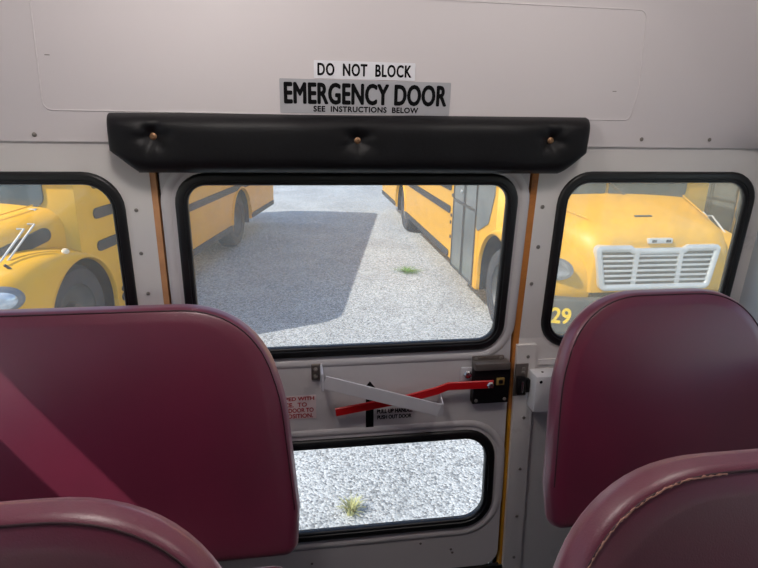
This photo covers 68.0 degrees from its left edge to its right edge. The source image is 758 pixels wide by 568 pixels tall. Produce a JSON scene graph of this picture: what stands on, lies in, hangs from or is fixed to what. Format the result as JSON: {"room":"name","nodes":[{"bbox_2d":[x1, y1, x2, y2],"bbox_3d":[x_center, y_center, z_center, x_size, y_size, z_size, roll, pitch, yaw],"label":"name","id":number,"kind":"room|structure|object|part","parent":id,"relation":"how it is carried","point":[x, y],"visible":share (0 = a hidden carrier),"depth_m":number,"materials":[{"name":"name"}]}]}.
{"room":"transit interior","nodes":[
{"label":"transit interior","id":0,"kind":"room"},
{"bbox_2d":[0,0,757,148],"bbox_3d":[0.040,-0.449,0.655,2.290,0.624,1.245,-2,17,-9],"label":"wall header","id":1,"kind":"structure","parent":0,"point":[643,73],"depth_m":1.27,"materials":[{"name":"silver metal"}]},
{"bbox_2d":[314,60,415,80],"bbox_3d":[-0.031,-0.484,1.275,0.232,0.038,0.003,-2,17,-9],"label":"warning sign","id":2,"kind":"object","parent":1,"relation":"attached to","point":[327,69],"visible":1,"depth_m":1.27,"materials":[{"name":"white plastic"}]},
{"bbox_2d":[279,78,450,115],"bbox_3d":[-0.028,-0.430,1.296,0.396,0.074,0.005,-2,17,-9],"label":"emergency exit sign","id":3,"kind":"object","parent":1,"relation":"attached to","point":[319,96],"visible":1,"depth_m":1.29,"materials":[{"name":"white plastic"}]},
{"bbox_2d":[0,141,757,567],"bbox_3d":[-0.073,0.283,1.534,2.290,1.400,0.081,-2,17,-9],"label":"wall","id":4,"kind":"structure","parent":0,"point":[542,541],"depth_m":1.46,"materials":[{"name":"metal"}]},
{"bbox_2d":[0,171,137,305],"bbox_3d":[-0.878,-0.015,1.321,0.575,0.494,0.044,-2,17,-9],"label":"window","id":5,"kind":"structure","parent":4,"relation":"in","point":[6,177],"depth_m":1.28,"materials":[{"name":"black rubber"}]},
{"bbox_2d":[149,173,170,303],"bbox_3d":[-0.533,0.332,1.481,0.014,1.280,0.084,-2,17,-9],"label":"trim","id":6,"kind":"structure","parent":4,"relation":"attached to","point":[154,184],"depth_m":1.35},
{"bbox_2d":[157,173,171,303],"bbox_3d":[-0.523,0.326,1.502,0.014,1.280,0.084,-2,17,-9],"label":"door frame","id":7,"kind":"structure","parent":4,"relation":"attached to","point":[157,173],"depth_m":1.33,"materials":[{"name":"black rubber"}]},
{"bbox_2d":[159,173,529,567],"bbox_3d":[-0.071,0.284,1.538,0.910,1.225,0.075,-2,17,-9],"label":"door","id":8,"kind":"structure","parent":4,"relation":"in","point":[400,367],"depth_m":1.56,"materials":[{"name":"paint"}]},
{"bbox_2d":[286,395,315,419],"bbox_3d":[-0.252,0.337,1.526,0.163,0.068,0.006,-2,17,-9],"label":"warning sticker","id":9,"kind":"object","parent":8,"relation":"attached to","point":[299,407],"visible":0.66,"depth_m":1.53,"materials":[{"name":"white paper"}]},
{"bbox_2d":[366,382,374,426],"bbox_3d":[-0.026,0.339,1.562,0.038,0.147,0.011,-2,17,-9],"label":"decal","id":10,"kind":"object","parent":8,"relation":"attached to","point":[369,413],"visible":0.39,"depth_m":1.57,"materials":[{"name":"black"}]},
{"bbox_2d":[311,363,443,416],"bbox_3d":[0.000,0.290,1.524,0.359,0.150,0.068,-2,17,-9],"label":"bar","id":11,"kind":"object","parent":8,"relation":"attached to","point":[330,383],"visible":0.98,"depth_m":1.50,"materials":[{"name":"white metal"}]},
{"bbox_3d":[-0.168,0.236,1.513,0.027,0.047,0.006,-2,17,-9],"label":"bracket plate","id":12,"kind":"part","parent":11,"relation":"part of","materials":[{"name":"grey metal"}]},
{"bbox_3d":[-0.151,0.247,1.486,0.006,0.050,0.066,-2,17,-9],"label":"bracket arm","id":13,"kind":"part","parent":11,"relation":"part of","materials":[{"name":"white metal"}]},
{"bbox_2d":[375,406,413,420],"bbox_3d":[0.044,0.353,1.576,0.112,0.060,0.005,-2,17,-9],"label":"instruction sticker","id":14,"kind":"object","parent":8,"relation":"attached to","point":[390,412],"visible":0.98,"depth_m":1.58,"materials":[{"name":"grey paper"}]},
{"bbox_2d":[335,355,510,415],"bbox_3d":[0.124,0.280,1.549,0.494,0.144,0.045,-2,17,-9],"label":"door handle","id":15,"kind":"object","parent":8,"relation":"attached to","point":[488,378],"depth_m":1.56,"materials":[{"name":"red metal"}]},
{"bbox_3d":[0.100,0.312,1.543,0.442,0.083,0.006,-2,17,-9],"label":"lever","id":16,"kind":"part","parent":15,"relation":"part of","materials":[{"name":"red metal"}]},
{"bbox_2d":[107,113,589,173],"bbox_3d":[-0.036,-0.325,1.306,1.120,0.138,0.067,-2,17,-9],"label":"pad","id":17,"kind":"object","parent":4,"relation":"attached to","point":[147,142],"visible":1,"depth_m":1.28,"materials":[{"name":"black leather"}]},
{"bbox_2d":[457,562,501,567],"bbox_3d":[-0.078,0.914,1.692,0.946,0.060,0.018,-2,17,-9],"label":"trim","id":18,"kind":"structure","parent":4,"relation":"attached to","point":[494,564],"depth_m":1.75,"materials":[{"name":"black rubber"}]},
{"bbox_2d":[496,408,511,563],"bbox_3d":[0.377,0.644,1.714,0.008,0.580,0.069,-2,17,-9],"label":"trim","id":19,"kind":"structure","parent":4,"relation":"attached to","point":[508,412],"depth_m":1.69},
{"bbox_2d":[501,343,536,567],"bbox_3d":[0.414,0.551,1.678,0.057,0.780,0.068,-2,17,-9],"label":"trim","id":20,"kind":"structure","parent":4,"relation":"attached to","point":[520,427],"depth_m":1.67,"materials":[{"name":"paint"}]},
{"bbox_2d":[513,363,529,395],"bbox_3d":[0.407,0.276,1.592,0.042,0.100,0.028,-2,17,-9],"label":"latch striker","id":21,"kind":"object","parent":4,"relation":"attached to","point":[521,385],"visible":1,"depth_m":1.59,"materials":[{"name":"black metal"}]},
{"bbox_2d":[507,174,538,408],"bbox_3d":[0.390,0.025,1.549,0.017,0.700,0.053,-2,17,-9],"label":"trim","id":22,"kind":"structure","parent":4,"relation":"attached to","point":[533,183],"depth_m":1.52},
{"bbox_2d":[527,368,552,411],"bbox_3d":[0.497,0.299,1.604,0.134,0.113,0.058,-2,17,-9],"label":"wall box","id":23,"kind":"object","parent":4,"relation":"attached to","point":[540,378],"visible":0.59,"depth_m":1.58,"materials":[{"name":"white metal"}]},
{"bbox_2d":[537,358,555,364],"bbox_3d":[0.757,0.214,1.654,0.610,0.014,0.007,-2,17,-9],"label":"trim","id":24,"kind":"structure","parent":4,"relation":"attached to","point":[550,360],"depth_m":1.61,"materials":[{"name":"paint"}]},
{"bbox_2d":[541,171,754,345],"bbox_3d":[0.743,-0.062,1.564,0.575,0.498,0.045,-2,17,-9],"label":"window","id":25,"kind":"structure","parent":4,"relation":"in","point":[745,186],"depth_m":1.51,"materials":[{"name":"black rubber"}]},
{"bbox_2d":[739,232,757,322],"bbox_3d":[1.545,0.874,-1.275,0.040,1.970,6.230,-2,17,-9],"label":"wall","id":26,"kind":"structure","parent":0,"point":[748,300],"depth_m":1.61,"materials":[{"name":"grey metal"}]},
{"bbox_3d":[0.379,1.912,-1.166,2.370,0.120,6.280,-2,17,-9],"label":"floor","id":27,"kind":"structure","parent":0,"visible":0},
{"bbox_2d":[0,497,221,567],"bbox_3d":[-0.547,0.807,0.463,0.938,0.995,0.640,-2,17,-9],"label":"seat","id":28,"kind":"object","parent":27,"relation":"on","point":[58,532],"visible":1,"depth_m":0.61,"materials":[{"name":"red leather"}]},
{"bbox_2d":[0,304,299,567],"bbox_3d":[-0.636,0.611,1.097,0.962,0.995,0.640,-2,17,-9],"label":"seat","id":29,"kind":"object","parent":27,"relation":"on","point":[179,413],"visible":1,"depth_m":1.22,"materials":[{"name":"red leather"}]},
{"bbox_2d":[256,566,282,567],"bbox_3d":[-0.621,0.756,1.026,0.928,0.152,0.415,-2,17,-9],"label":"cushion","id":30,"kind":"object","parent":29,"relation":"on","point":[266,566],"depth_m":1.24,"materials":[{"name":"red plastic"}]},
{"bbox_2d":[542,288,757,527],"bbox_3d":[0.762,0.573,1.308,0.656,0.995,0.640,-2,17,-9],"label":"seat","id":31,"kind":"object","parent":27,"relation":"on","point":[640,378],"visible":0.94,"depth_m":1.40,"materials":[{"name":"red leather"}]},
{"bbox_2d":[553,449,757,567],"bbox_3d":[0.698,0.776,0.638,0.994,0.995,0.640,-2,17,-9],"label":"seat","id":32,"kind":"object","parent":27,"relation":"on","point":[699,510],"visible":1,"depth_m":0.69,"materials":[{"name":"red leather"}]},
{"label":"outside","id":33,"kind":"structure","parent":0,"visible":0},
{"bbox_2d":[194,185,563,529],"bbox_3d":[-3.110,-3.978,20.925,140.000,0.001,140.000,-2,17,-9],"label":"gravel ground","id":34,"kind":"structure","parent":33,"point":[317,266],"depth_m":7.29,"materials":[{"name":"grey gravel"}]},
{"bbox_2d":[0,185,273,309],"bbox_3d":[-3.749,-1.701,8.000,2.537,3.180,8.632,2,17,3],"label":"bus","id":35,"kind":"object","parent":34,"relation":"on","point":[58,243],"visible":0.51,"depth_m":5.10,"materials":[{"name":"yellow paint"}]},
{"bbox_2d":[0,203,66,268],"bbox_3d":[-3.863,-0.263,4.718,2.126,0.746,1.443,-2,17,-9],"label":"hood","id":36,"kind":"object","parent":35,"relation":"attached to","point":[31,234],"depth_m":4.82,"materials":[{"name":"yellow paint"}]},
{"bbox_2d":[61,248,69,253],"bbox_3d":[-2.756,-0.288,4.940,0.048,0.052,0.091,2,17,3],"label":"marker lamp","id":37,"kind":"object","parent":35,"relation":"attached to","point":[64,251],"depth_m":4.92,"materials":[{"name":"beige"}]},
{"bbox_3d":[-2.490,-1.676,8.648,0.020,0.100,7.000,2,17,3],"label":"rub rail","id":38,"kind":"part","parent":35,"relation":"part of","materials":[{"name":"black metal"}]},
{"bbox_3d":[-2.495,-1.375,8.740,0.020,0.100,7.000,2,17,3],"label":"rub rail","id":39,"kind":"part","parent":35,"relation":"part of","materials":[{"name":"black metal"}]},
{"bbox_3d":[-2.582,-0.404,7.695,0.020,0.090,3.750,2,17,3],"label":"rub rail","id":40,"kind":"part","parent":35,"relation":"part of","materials":[{"name":"black metal"}]},
{"bbox_3d":[-2.352,-1.547,11.448,0.020,0.090,1.710,2,17,3],"label":"rub rail","id":41,"kind":"part","parent":35,"relation":"part of","materials":[{"name":"metal"}]},
{"bbox_2d":[336,494,366,515],"bbox_3d":[-0.169,1.372,3.464,0.199,0.090,0.212,-2,17,-9],"label":"grass tuft","id":42,"kind":"object","parent":34,"relation":"on","point":[351,509],"visible":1,"depth_m":3.47,"materials":[{"name":"green plant"}]},
{"bbox_2d":[395,265,421,274],"bbox_3d":[0.472,-0.209,8.735,0.600,0.052,0.595,-15,23,-42],"label":"grass tuft","id":43,"kind":"object","parent":34,"relation":"on","point":[405,270],"visible":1,"depth_m":8.75,"materials":[{"name":"green plant"}]},
{"bbox_2d":[382,183,731,333],"bbox_3d":[1.966,-2.060,9.525,2.516,3.180,9.666,-1,17,-8],"label":"bus","id":44,"kind":"object","parent":34,"relation":"on","point":[617,237],"visible":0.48,"depth_m":5.44,"materials":[{"name":"yellow paint"}]},
{"bbox_3d":[0.221,-2.036,13.207,0.020,0.090,1.960,-1,17,-8],"label":"rub rail","id":45,"kind":"part","parent":44,"relation":"part of","materials":[{"name":"black metal"}]},
{"bbox_3d":[0.756,-0.920,9.588,0.020,0.090,3.290,-1,17,-8],"label":"rub rail","id":46,"kind":"part","parent":44,"relation":"part of","materials":[{"name":"black metal"}]},
{"bbox_3d":[0.546,-1.979,10.900,0.020,0.100,6.450,-1,17,-8],"label":"rub rail","id":47,"kind":"part","parent":44,"relation":"part of","materials":[{"name":"metal"}]},
{"bbox_3d":[0.552,-2.280,10.808,0.020,0.100,6.450,-1,17,-8],"label":"rub rail","id":48,"kind":"part","parent":44,"relation":"part of","materials":[{"name":"metal"}]},
{"bbox_3d":[1.018,-1.263,7.580,0.012,2.080,0.022,-1,17,-8],"label":"door rail","id":49,"kind":"part","parent":44,"relation":"part of","materials":[{"name":"metal"}]},
{"bbox_3d":[1.069,-0.141,7.417,0.010,0.030,1.000,-1,17,-8],"label":"door rail","id":50,"kind":"part","parent":44,"relation":"part of","materials":[{"name":"grey metal"}]},
{"bbox_3d":[1.084,-1.125,7.130,0.012,2.080,0.022,-1,17,-8],"label":"door rail","id":51,"kind":"part","parent":44,"relation":"part of","materials":[{"name":"grey metal"}]},
{"bbox_3d":[1.091,-1.110,7.083,0.012,2.080,0.022,-1,17,-8],"label":"door rail","id":52,"kind":"part","parent":44,"relation":"part of","materials":[{"name":"grey metal"}]},
{"bbox_3d":[1.085,-1.011,7.151,0.010,0.030,1.000,-1,17,-8],"label":"door rail","id":53,"kind":"part","parent":44,"relation":"part of","materials":[{"name":"metal"}]},
{"bbox_3d":[1.112,-1.121,7.121,0.044,2.080,1.000,-1,17,-8],"label":"entrance door","id":54,"kind":"part","parent":44,"relation":"part of","materials":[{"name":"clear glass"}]},
{"bbox_3d":[1.155,-0.977,6.653,0.012,2.080,0.022,-1,17,-8],"label":"door rail","id":55,"kind":"part","parent":44,"relation":"part of","materials":[{"name":"yellow metal"}]},
{"bbox_3d":[1.180,-0.373,6.783,0.038,0.870,0.095,-1,17,-8],"label":"step post","id":56,"kind":"part","parent":44,"relation":"part of","materials":[{"name":"yellow metal"}]},
{"bbox_2d":[563,193,725,292],"bbox_3d":[2.546,-0.464,5.728,2.202,0.770,1.123,-2,17,-9],"label":"hood","id":57,"kind":"object","parent":44,"relation":"attached to","point":[624,233],"depth_m":5.25,"materials":[{"name":"yellow paint"}]},
{"bbox_2d":[593,244,720,290],"bbox_3d":[2.574,-0.159,5.229,1.239,0.420,0.095,-1,17,-8],"label":"grille","id":58,"kind":"object","parent":44,"relation":"attached to","point":[616,267],"depth_m":5.20,"materials":[{"name":"silver metal"}]},
{"bbox_2d":[704,183,740,232],"bbox_3d":[5.711,-2.325,10.623,2.516,3.180,9.664,-2,17,-9],"label":"bus","id":59,"kind":"object","parent":34,"relation":"on","point":[723,199],"visible":0.02,"depth_m":7.99,"materials":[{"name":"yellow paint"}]},
{"bbox_3d":[4.856,-1.387,8.218,0.012,2.080,0.022,-2,17,-9],"label":"door rail","id":60,"kind":"part","parent":59,"relation":"part of","materials":[{"name":"metal"}]},
{"bbox_3d":[4.863,-1.372,8.171,0.012,2.080,0.022,-2,17,-9],"label":"door rail","id":61,"kind":"part","parent":59,"relation":"part of","materials":[{"name":"black metal"}]},
{"bbox_3d":[4.857,-1.272,8.239,0.010,0.030,1.000,-2,17,-9],"label":"door rail","id":62,"kind":"part","parent":59,"relation":"part of","materials":[{"name":"metal"}]},
{"bbox_3d":[4.958,-0.635,7.872,0.038,0.870,0.095,-2,17,-9],"label":"step post","id":63,"kind":"part","parent":59,"relation":"part of","materials":[{"name":"yellow paint"}]},
{"bbox_3d":[4.932,-1.239,7.741,0.012,2.080,0.022,-2,17,-9],"label":"door rail","id":64,"kind":"part","parent":59,"relation":"part of","materials":[{"name":"metal"}]}
]}

